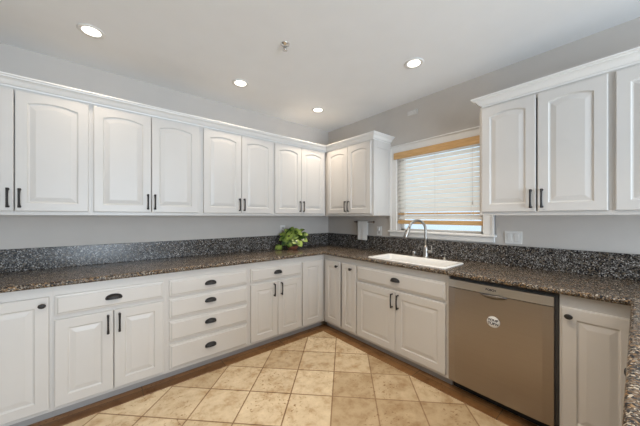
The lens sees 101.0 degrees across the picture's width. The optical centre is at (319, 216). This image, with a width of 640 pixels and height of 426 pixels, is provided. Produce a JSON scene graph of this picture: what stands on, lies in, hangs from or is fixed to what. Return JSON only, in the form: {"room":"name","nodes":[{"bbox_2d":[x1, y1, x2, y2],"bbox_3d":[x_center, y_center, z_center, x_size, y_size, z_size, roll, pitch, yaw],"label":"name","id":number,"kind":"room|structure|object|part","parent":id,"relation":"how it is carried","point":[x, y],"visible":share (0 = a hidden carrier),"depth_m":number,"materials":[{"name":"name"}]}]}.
{"room":"kitchen","nodes":[
{"label":"kitchen","id":0,"kind":"room"},
{"bbox_2d":[0,43,327,249],"bbox_3d":[-1.864,0.017,2.468,5.320,2.625,0.120,0,0,-40],"label":"wall","id":1,"kind":"structure","parent":0,"point":[16,231],"depth_m":2.48,"materials":[{"name":"paint"}]},
{"bbox_2d":[0,85,90,214],"bbox_3d":[-2.160,-0.446,1.892,0.787,0.868,0.378,0,0,-40],"label":"upper cabinet","id":2,"kind":"object","parent":1,"relation":"attached to","point":[45,140],"visible":1,"depth_m":1.87,"materials":[{"name":"paint"}]},
{"bbox_3d":[-2.213,-0.449,1.663,0.373,0.822,0.020,0,0,-40],"label":"door","id":3,"kind":"part","parent":2,"relation":"part of","materials":[{"name":"paint"}]},
{"bbox_3d":[-2.070,-0.127,1.745,0.016,0.132,0.036,0,0,-40],"label":"handle","id":4,"kind":"part","parent":2,"relation":"part of","materials":[{"name":"brown metal"}]},
{"bbox_3d":[-2.029,-0.127,1.779,0.016,0.132,0.036,0,0,-40],"label":"handle","id":5,"kind":"part","parent":2,"relation":"part of","materials":[{"name":"brown metal"}]},
{"bbox_2d":[91,104,200,215],"bbox_3d":[-1.547,-0.446,2.403,0.806,0.868,0.378,0,0,-40],"label":"upper cabinet","id":6,"kind":"object","parent":1,"relation":"attached to","point":[141,164],"visible":1,"depth_m":2.24,"materials":[{"name":"paint"}]},
{"bbox_3d":[-1.610,-0.449,2.164,0.378,0.822,0.020,0,0,-40],"label":"door","id":7,"kind":"part","parent":6,"relation":"part of","materials":[{"name":"paint"}]},
{"bbox_3d":[-1.315,-0.449,2.410,0.381,0.822,0.020,0,0,-40],"label":"door","id":8,"kind":"part","parent":6,"relation":"part of","materials":[{"name":"paint"}]},
{"bbox_2d":[0,233,327,272],"bbox_3d":[-1.373,0.329,2.784,3.879,0.170,0.020,0,0,-40],"label":"backsplash","id":9,"kind":"structure","parent":1,"relation":"attached to","point":[23,259],"depth_m":2.43,"materials":[{"name":"stone"}]},
{"bbox_2d":[201,127,272,215],"bbox_3d":[-0.933,-0.446,2.914,0.791,0.868,0.378,0,0,-40],"label":"upper cabinet","id":10,"kind":"object","parent":1,"relation":"attached to","point":[236,169],"visible":0.99,"depth_m":2.76,"materials":[{"name":"paint"}]},
{"bbox_3d":[-0.986,-0.449,2.684,0.382,0.822,0.020,0,0,-40],"label":"door","id":11,"kind":"part","parent":10,"relation":"part of","materials":[{"name":"paint"}]},
{"bbox_3d":[-0.691,-0.449,2.929,0.377,0.822,0.020,0,0,-40],"label":"door","id":12,"kind":"part","parent":10,"relation":"part of","materials":[{"name":"paint"}]},
{"bbox_2d":[280,225,284,232],"bbox_3d":[-0.497,0.170,3.522,0.075,0.115,0.007,0,0,-40],"label":"wall outlet","id":13,"kind":"object","parent":1,"relation":"attached to","point":[282,227],"visible":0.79,"depth_m":3.52,"materials":[{"name":"plastic"}]},
{"bbox_2d":[273,142,324,215],"bbox_3d":[-0.322,-0.446,3.422,0.796,0.868,0.378,0,0,-40],"label":"upper cabinet","id":14,"kind":"object","parent":1,"relation":"attached to","point":[298,172],"visible":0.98,"depth_m":3.26,"materials":[{"name":"paint"}]},
{"bbox_3d":[-0.382,-0.449,3.186,0.373,0.822,0.020,0,0,-40],"label":"door","id":15,"kind":"part","parent":14,"relation":"part of","materials":[{"name":"paint"}]},
{"bbox_3d":[-0.090,-0.449,3.429,0.379,0.822,0.020,0,0,-40],"label":"door","id":16,"kind":"part","parent":14,"relation":"part of","materials":[{"name":"paint"}]},
{"bbox_2d":[64,321,537,425],"bbox_3d":[0.215,1.380,-0.030,5.320,0.100,6.620,0,0,-40],"label":"floor","id":17,"kind":"structure","parent":0,"point":[318,379],"depth_m":1.95,"materials":[{"name":"tile"}]},
{"bbox_2d":[0,287,53,425],"bbox_3d":[-2.269,0.890,1.623,0.934,0.879,0.653,0,0,-40],"label":"base cabinet","id":18,"kind":"object","parent":17,"relation":"on","point":[26,316],"visible":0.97,"depth_m":1.63,"materials":[{"name":"paint"}]},
{"bbox_3d":[-1.747,0.562,1.657,0.038,0.030,0.036,0,0,-40],"label":"knob","id":19,"kind":"part","parent":18,"relation":"part of","materials":[{"name":"brown metal"}]},
{"bbox_2d":[53,273,165,415],"bbox_3d":[-1.661,0.890,2.129,0.646,0.879,0.653,0,0,-40],"label":"base cabinet","id":20,"kind":"object","parent":17,"relation":"on","point":[109,336],"visible":1,"depth_m":1.88,"materials":[{"name":"paint"}]},
{"bbox_3d":[-1.608,0.955,1.808,0.302,0.565,0.020,0,0,-40],"label":"door","id":21,"kind":"part","parent":20,"relation":"part of","materials":[{"name":"paint"}]},
{"bbox_3d":[-1.498,0.762,1.864,0.016,0.132,0.036,0,0,-40],"label":"handle","id":22,"kind":"part","parent":20,"relation":"part of","materials":[{"name":"brown metal"}]},
{"bbox_3d":[-1.486,0.580,1.910,0.618,0.130,0.020,0,0,-40],"label":"drawer","id":23,"kind":"part","parent":20,"relation":"part of","materials":[{"name":"paint"}]},
{"bbox_3d":[-1.475,0.571,1.888,0.099,0.036,0.030,0,0,-40],"label":"cup pull","id":24,"kind":"part","parent":20,"relation":"part of","materials":[{"name":"brown metal"}]},
{"bbox_3d":[-1.448,0.762,1.905,0.016,0.132,0.036,0,0,-40],"label":"handle","id":25,"kind":"part","parent":20,"relation":"part of","materials":[{"name":"brown metal"}]},
{"bbox_3d":[-1.369,0.955,2.007,0.312,0.565,0.020,0,0,-40],"label":"door","id":26,"kind":"part","parent":20,"relation":"part of","materials":[{"name":"paint"}]},
{"bbox_2d":[165,263,248,377],"bbox_3d":[-1.144,0.890,2.564,0.705,0.879,0.646,0,0,-40],"label":"base cabinet","id":27,"kind":"object","parent":17,"relation":"on","point":[207,310],"visible":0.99,"depth_m":2.31,"materials":[{"name":"paint"}]},
{"bbox_3d":[-0.963,1.138,2.346,0.667,0.200,0.020,0,0,-40],"label":"drawer","id":28,"kind":"part","parent":27,"relation":"part of","materials":[{"name":"paint"}]},
{"bbox_3d":[-0.963,0.931,2.346,0.667,0.161,0.020,0,0,-40],"label":"drawer","id":29,"kind":"part","parent":27,"relation":"part of","materials":[{"name":"paint"}]},
{"bbox_3d":[-0.963,0.747,2.346,0.667,0.156,0.020,0,0,-40],"label":"drawer","id":30,"kind":"part","parent":27,"relation":"part of","materials":[{"name":"paint"}]},
{"bbox_3d":[-0.963,0.581,2.346,0.667,0.132,0.020,0,0,-40],"label":"drawer","id":31,"kind":"part","parent":27,"relation":"part of","materials":[{"name":"paint"}]},
{"bbox_3d":[-0.957,1.120,2.319,0.099,0.036,0.030,0,0,-40],"label":"cup pull","id":32,"kind":"part","parent":27,"relation":"part of","materials":[{"name":"brown metal"}]},
{"bbox_3d":[-0.957,0.911,2.319,0.099,0.036,0.030,0,0,-40],"label":"cup pull","id":33,"kind":"part","parent":27,"relation":"part of","materials":[{"name":"brown metal"}]},
{"bbox_3d":[-0.957,0.728,2.319,0.099,0.036,0.030,0,0,-40],"label":"cup pull","id":34,"kind":"part","parent":27,"relation":"part of","materials":[{"name":"brown metal"}]},
{"bbox_3d":[-0.957,0.576,2.319,0.099,0.036,0.030,0,0,-40],"label":"cup pull","id":35,"kind":"part","parent":27,"relation":"part of","materials":[{"name":"brown metal"}]},
{"bbox_2d":[247,257,300,349],"bbox_3d":[-0.627,0.890,2.989,0.631,0.879,0.653,0,0,-40],"label":"base cabinet","id":36,"kind":"object","parent":17,"relation":"on","point":[275,285],"visible":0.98,"depth_m":2.73,"materials":[{"name":"paint"}]},
{"bbox_3d":[-0.564,0.955,2.678,0.301,0.565,0.020,0,0,-40],"label":"door","id":37,"kind":"part","parent":36,"relation":"part of","materials":[{"name":"paint"}]},
{"bbox_3d":[-0.446,0.580,2.775,0.606,0.130,0.020,0,0,-40],"label":"drawer","id":38,"kind":"part","parent":36,"relation":"part of","materials":[{"name":"paint"}]},
{"bbox_3d":[-0.329,0.955,2.873,0.302,0.565,0.020,0,0,-40],"label":"door","id":39,"kind":"part","parent":36,"relation":"part of","materials":[{"name":"paint"}]},
{"bbox_2d":[28,324,536,425],"bbox_3d":[-0.547,1.328,1.143,3.648,0.003,2.498,0,0,-40],"label":"toe kick","id":40,"kind":"structure","parent":17,"relation":"on","point":[475,402],"depth_m":2.09,"materials":[{"name":"brown wood"}]},
{"bbox_2d":[299,254,323,331],"bbox_3d":[-0.266,0.890,3.314,0.338,0.879,0.617,0,0,-40],"label":"base cabinet","id":41,"kind":"object","parent":17,"relation":"on","point":[312,267],"visible":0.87,"depth_m":3.06,"materials":[{"name":"paint"}]},
{"bbox_3d":[-0.087,0.876,3.075,0.292,0.723,0.020,0,0,-40],"label":"door","id":42,"kind":"part","parent":41,"relation":"part of","materials":[{"name":"paint"}]},
{"bbox_2d":[324,255,360,340],"bbox_3d":[0.432,0.890,3.164,0.653,0.879,0.540,0,0,-40],"label":"base cabinet","id":43,"kind":"object","parent":17,"relation":"on","point":[340,274],"visible":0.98,"depth_m":2.96,"materials":[{"name":"paint"}]},
{"bbox_3d":[0.149,0.876,3.065,0.020,0.723,0.259,0,0,-40],"label":"door","id":44,"kind":"part","parent":43,"relation":"part of","materials":[{"name":"paint"}]},
{"bbox_3d":[0.316,0.876,2.865,0.020,0.723,0.210,0,0,-40],"label":"door","id":45,"kind":"part","parent":43,"relation":"part of","materials":[{"name":"paint"}]},
{"bbox_2d":[357,260,452,384],"bbox_3d":[0.909,0.890,2.590,0.653,0.879,0.952,0,0,-40],"label":"base cabinet","id":46,"kind":"object","parent":17,"relation":"on","point":[403,313],"visible":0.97,"depth_m":2.33,"materials":[{"name":"paint"}]},
{"bbox_3d":[0.543,0.960,2.592,0.020,0.556,0.462,0,0,-40],"label":"door","id":47,"kind":"part","parent":46,"relation":"part of","materials":[{"name":"paint"}]},
{"bbox_3d":[0.673,0.576,2.398,0.030,0.036,0.099,0,0,-40],"label":"cup pull","id":48,"kind":"part","parent":46,"relation":"part of","materials":[{"name":"brown metal"}]},
{"bbox_3d":[0.689,0.586,2.416,0.020,0.143,0.921,0,0,-40],"label":"drawer","id":49,"kind":"part","parent":46,"relation":"part of","materials":[{"name":"paint"}]},
{"bbox_3d":[0.839,0.960,2.237,0.020,0.556,0.454,0,0,-40],"label":"door","id":50,"kind":"part","parent":46,"relation":"part of","materials":[{"name":"paint"}]},
{"bbox_2d":[449,276,559,425],"bbox_3d":[1.407,0.895,1.967,0.634,0.866,0.629,0,0,-40],"label":"dishwasher","id":51,"kind":"object","parent":17,"relation":"on","point":[514,366],"visible":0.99,"depth_m":1.73,"materials":[{"name":"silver metal"}]},
{"bbox_2d":[487,316,499,327],"bbox_3d":[1.172,0.713,1.784,0.007,0.077,0.077,0,0,-40],"label":"round magnet","id":52,"kind":"object","parent":51,"relation":"attached to","point":[492,321],"visible":1,"depth_m":1.78,"materials":[{"name":"plastic"}]},
{"bbox_3d":[1.165,0.547,1.782,0.027,0.030,0.166,0,0,-40],"label":"handle","id":53,"kind":"part","parent":51,"relation":"part of","materials":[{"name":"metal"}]},
{"bbox_3d":[1.192,0.502,1.798,0.041,0.057,0.612,0,0,-40],"label":"control panel","id":54,"kind":"part","parent":51,"relation":"part of","materials":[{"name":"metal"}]},
{"bbox_2d":[560,294,630,425],"bbox_3d":[1.727,0.890,1.608,0.653,0.879,0.322,0,0,-40],"label":"base cabinet","id":55,"kind":"object","parent":17,"relation":"on","point":[594,334],"visible":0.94,"depth_m":1.44,"materials":[{"name":"paint"}]},
{"bbox_3d":[1.415,0.568,1.501,0.036,0.030,0.038,0,0,-40],"label":"knob","id":56,"kind":"part","parent":55,"relation":"part of","materials":[{"name":"brown metal"}]},
{"bbox_3d":[1.129,0.889,0.552,1.720,0.878,0.657,0,0,-40],"label":"cabinet","id":57,"kind":"object","parent":17,"relation":"on","visible":0},
{"bbox_2d":[0,244,639,425],"bbox_3d":[-0.189,0.432,1.377,3.900,0.035,3.700,0,0,-40],"label":"countertop","id":58,"kind":"structure","parent":57,"relation":"on","point":[606,289],"depth_m":1.90,"materials":[{"name":"brown stone"}]},
{"bbox_2d":[275,226,308,249],"bbox_3d":[-0.352,0.268,3.370,0.391,0.292,0.261,0,0,15],"label":"potted plant","id":59,"kind":"object","parent":58,"relation":"on","point":[295,234],"visible":1,"depth_m":3.32,"materials":[{"name":"green plant"}]},
{"bbox_3d":[-0.351,0.393,3.370,0.156,0.042,0.156,0,0,-40],"label":"pot","id":60,"kind":"part","parent":59,"relation":"part of","materials":[{"name":"ceramic"}]},
{"bbox_2d":[369,253,463,268],"bbox_3d":[0.880,0.502,2.514,0.377,0.195,0.794,0,0,-40],"label":"sink","id":61,"kind":"object","parent":58,"relation":"in","point":[436,263],"visible":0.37,"depth_m":2.56,"materials":[{"name":"white ceramic"}]},
{"bbox_2d":[403,219,432,257],"bbox_3d":[0.961,0.219,2.618,0.304,0.391,0.097,0,0,-7],"label":"faucet","id":62,"kind":"object","parent":58,"relation":"on","point":[426,251],"visible":0.95,"depth_m":2.63,"materials":[{"name":"silver metal"}]},
{"bbox_3d":[0.969,0.159,2.619,0.221,0.271,0.026,0,0,-18],"label":"spout","id":63,"kind":"part","parent":62,"relation":"part of","materials":[{"name":"silver metal"}]},
{"bbox_2d":[0,0,639,131],"bbox_3d":[0.207,-1.345,-0.114,5.440,0.100,6.740,0,0,-40],"label":"ceiling","id":64,"kind":"structure","parent":0,"point":[346,59],"depth_m":1.94,"materials":[{"name":"paint"}]},
{"bbox_2d":[76,23,105,38],"bbox_3d":[-1.593,-1.291,1.838,0.156,0.008,0.156,0,0,-40],"label":"recessed light","id":65,"kind":"object","parent":64,"relation":"in","point":[89,30],"visible":1,"depth_m":1.83,"materials":[{"name":"paint"}]},
{"bbox_2d":[232,79,248,86],"bbox_3d":[-0.770,-1.291,2.553,0.156,0.008,0.156,0,0,-40],"label":"recessed light","id":66,"kind":"object","parent":64,"relation":"in","point":[237,82],"visible":1,"depth_m":2.55,"materials":[{"name":"paint"}]},
{"bbox_2d":[280,41,289,51],"bbox_3d":[-0.262,-1.270,1.977,0.068,0.048,0.068,0,0,-40],"label":"sprinkler","id":67,"kind":"object","parent":64,"relation":"attached to","point":[284,44],"visible":1,"depth_m":1.97,"materials":[{"name":"silver metal"}]},
{"bbox_2d":[312,107,323,112],"bbox_3d":[-0.025,-1.291,3.192,0.156,0.008,0.156,0,0,-40],"label":"recessed light","id":68,"kind":"object","parent":64,"relation":"in","point":[316,109],"visible":1,"depth_m":3.17,"materials":[{"name":"paint"}]},
{"bbox_2d":[404,58,423,68],"bbox_3d":[0.792,-1.291,2.221,0.156,0.008,0.156,0,0,-40],"label":"recessed light","id":69,"kind":"object","parent":64,"relation":"in","point":[412,63],"visible":1,"depth_m":2.22,"materials":[{"name":"paint"}]},
{"bbox_2d":[328,17,639,253],"bbox_3d":[2.252,0.017,1.587,0.120,2.625,6.500,0,0,-40],"label":"wall","id":70,"kind":"structure","parent":0,"point":[451,109],"depth_m":2.19,"materials":[{"name":"paint"}]},
{"bbox_2d":[325,139,390,215],"bbox_3d":[0.345,-0.446,3.483,0.378,0.868,1.134,0,0,-40],"label":"upper cabinet","id":71,"kind":"object","parent":70,"relation":"attached to","point":[357,176],"visible":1,"depth_m":3.13,"materials":[{"name":"paint"}]},
{"bbox_2d":[0,71,394,152],"bbox_3d":[-0.749,-0.910,2.337,3.527,0.068,0.882,0,0,-40],"label":"crown molding","id":72,"kind":"structure","parent":71,"relation":"attached to","point":[6,79],"depth_m":2.31,"materials":[{"name":"paint"}]},
{"bbox_3d":[0.225,-0.449,3.404,0.020,0.822,0.369,0,0,-40],"label":"door","id":73,"kind":"part","parent":71,"relation":"part of","materials":[{"name":"paint"}]},
{"bbox_3d":[0.462,-0.449,3.119,0.020,0.822,0.360,0,0,-40],"label":"door","id":74,"kind":"part","parent":71,"relation":"part of","materials":[{"name":"paint"}]},
{"bbox_3d":[0.728,-0.444,3.069,0.318,0.860,0.007,0,0,-40],"label":"panel","id":75,"kind":"part","parent":71,"relation":"part of","materials":[{"name":"paint"}]},
{"bbox_2d":[377,226,381,234],"bbox_3d":[0.743,0.175,3.300,0.007,0.115,0.075,0,0,-40],"label":"wall outlet","id":76,"kind":"object","parent":70,"relation":"attached to","point":[380,227],"visible":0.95,"depth_m":3.28,"materials":[{"name":"plastic"}]},
{"bbox_2d":[407,109,417,116],"bbox_3d":[1.032,-1.162,2.946,0.015,0.060,0.124,0,0,-40],"label":"door chime","id":77,"kind":"object","parent":70,"relation":"attached to","point":[415,111],"visible":1,"depth_m":2.94,"materials":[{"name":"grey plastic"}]},
{"bbox_2d":[388,126,496,242],"bbox_3d":[1.225,-0.300,2.775,0.158,1.064,1.118,0,0,-40],"label":"window","id":78,"kind":"structure","parent":70,"relation":"in","point":[487,233],"depth_m":2.75,"materials":[{"name":"paint"}]},
{"bbox_2d":[394,135,482,225],"bbox_3d":[1.210,-0.333,2.762,0.089,0.829,0.966,0,0,-40],"label":"window blind","id":79,"kind":"object","parent":78,"relation":"attached to","point":[407,204],"visible":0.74,"depth_m":2.71,"materials":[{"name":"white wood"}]},
{"bbox_3d":[0.926,-0.357,3.070,0.013,0.625,0.012,0,0,-40],"label":"pull cord","id":80,"kind":"part","parent":79,"relation":"part of","materials":[{"name":"grey plastic"}]},
{"bbox_3d":[1.221,0.061,2.772,0.048,0.042,0.896,0,0,-40],"label":"rail","id":81,"kind":"part","parent":79,"relation":"part of","materials":[{"name":"brown wood"}]},
{"bbox_3d":[1.427,-0.392,2.469,0.013,0.555,0.012,0,0,-40],"label":"pull cord","id":82,"kind":"part","parent":79,"relation":"part of","materials":[{"name":"grey plastic"}]},
{"bbox_3d":[1.272,-0.294,2.815,0.035,0.908,0.910,0,0,-40],"label":"frame","id":83,"kind":"part","parent":78,"relation":"part of","materials":[{"name":"paint"}]},
{"bbox_3d":[1.221,0.196,2.772,0.148,0.072,1.118,0,0,-40],"label":"sill","id":84,"kind":"part","parent":78,"relation":"part of","materials":[{"name":"paint"}]},
{"bbox_2d":[328,233,639,280],"bbox_3d":[1.302,0.329,2.618,0.020,0.170,3.699,0,0,-40],"label":"backsplash","id":85,"kind":"structure","parent":70,"relation":"attached to","point":[594,263],"depth_m":2.19,"materials":[{"name":"stone"}]},
{"bbox_2d":[505,231,521,244],"bbox_3d":[1.633,0.176,2.228,0.011,0.108,0.122,0,0,-40],"label":"light switch","id":86,"kind":"object","parent":70,"relation":"attached to","point":[511,237],"visible":1,"depth_m":2.23,"materials":[{"name":"plastic"}]},
{"bbox_2d":[480,71,612,214],"bbox_3d":[1.625,-0.446,1.945,0.378,0.868,0.725,0,0,-40],"label":"upper cabinet","id":87,"kind":"object","parent":70,"relation":"attached to","point":[549,151],"visible":1,"depth_m":1.78,"materials":[{"name":"paint"}]},
{"bbox_3d":[1.407,-0.449,1.983,0.020,0.822,0.343,0,0,-40],"label":"door","id":88,"kind":"part","parent":87,"relation":"part of","materials":[{"name":"paint"}]},
{"bbox_3d":[1.479,-0.127,1.853,0.036,0.132,0.016,0,0,-40],"label":"handle","id":89,"kind":"part","parent":87,"relation":"part of","materials":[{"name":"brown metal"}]},
{"bbox_3d":[1.518,-0.127,1.806,0.036,0.132,0.016,0,0,-40],"label":"handle","id":90,"kind":"part","parent":87,"relation":"part of","materials":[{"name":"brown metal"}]},
{"bbox_2d":[470,46,639,107],"bbox_3d":[1.869,-0.910,1.646,0.388,0.068,1.580,0,0,-40],"label":"crown molding","id":91,"kind":"structure","parent":87,"relation":"on","point":[630,57],"depth_m":1.72,"materials":[{"name":"paint"}]},
{"bbox_3d":[1.629,-0.449,1.716,0.020,0.822,0.333,0,0,-40],"label":"door","id":92,"kind":"part","parent":87,"relation":"part of","materials":[{"name":"paint"}]},
{"bbox_2d":[613,63,639,214],"bbox_3d":[2.117,-0.446,1.354,0.378,0.868,0.812,0,0,-40],"label":"upper cabinet","id":93,"kind":"object","parent":70,"relation":"attached to","point":[626,80],"visible":1,"depth_m":1.53,"materials":[{"name":"paint"}]},
{"bbox_3d":[0.577,0.068,3.465,0.050,0.031,0.316,0,0,-40],"label":"towel bar","id":94,"kind":"object","parent":70,"relation":"attached to","visible":0},
{"bbox_2d":[357,221,367,239],"bbox_3d":[0.560,0.180,3.454,0.028,0.246,0.165,0,0,-40],"label":"hand towel","id":95,"kind":"object","parent":94,"relation":"hanging from","point":[362,225],"visible":1,"depth_m":3.44,"materials":[{"name":"fabric"}]}
]}

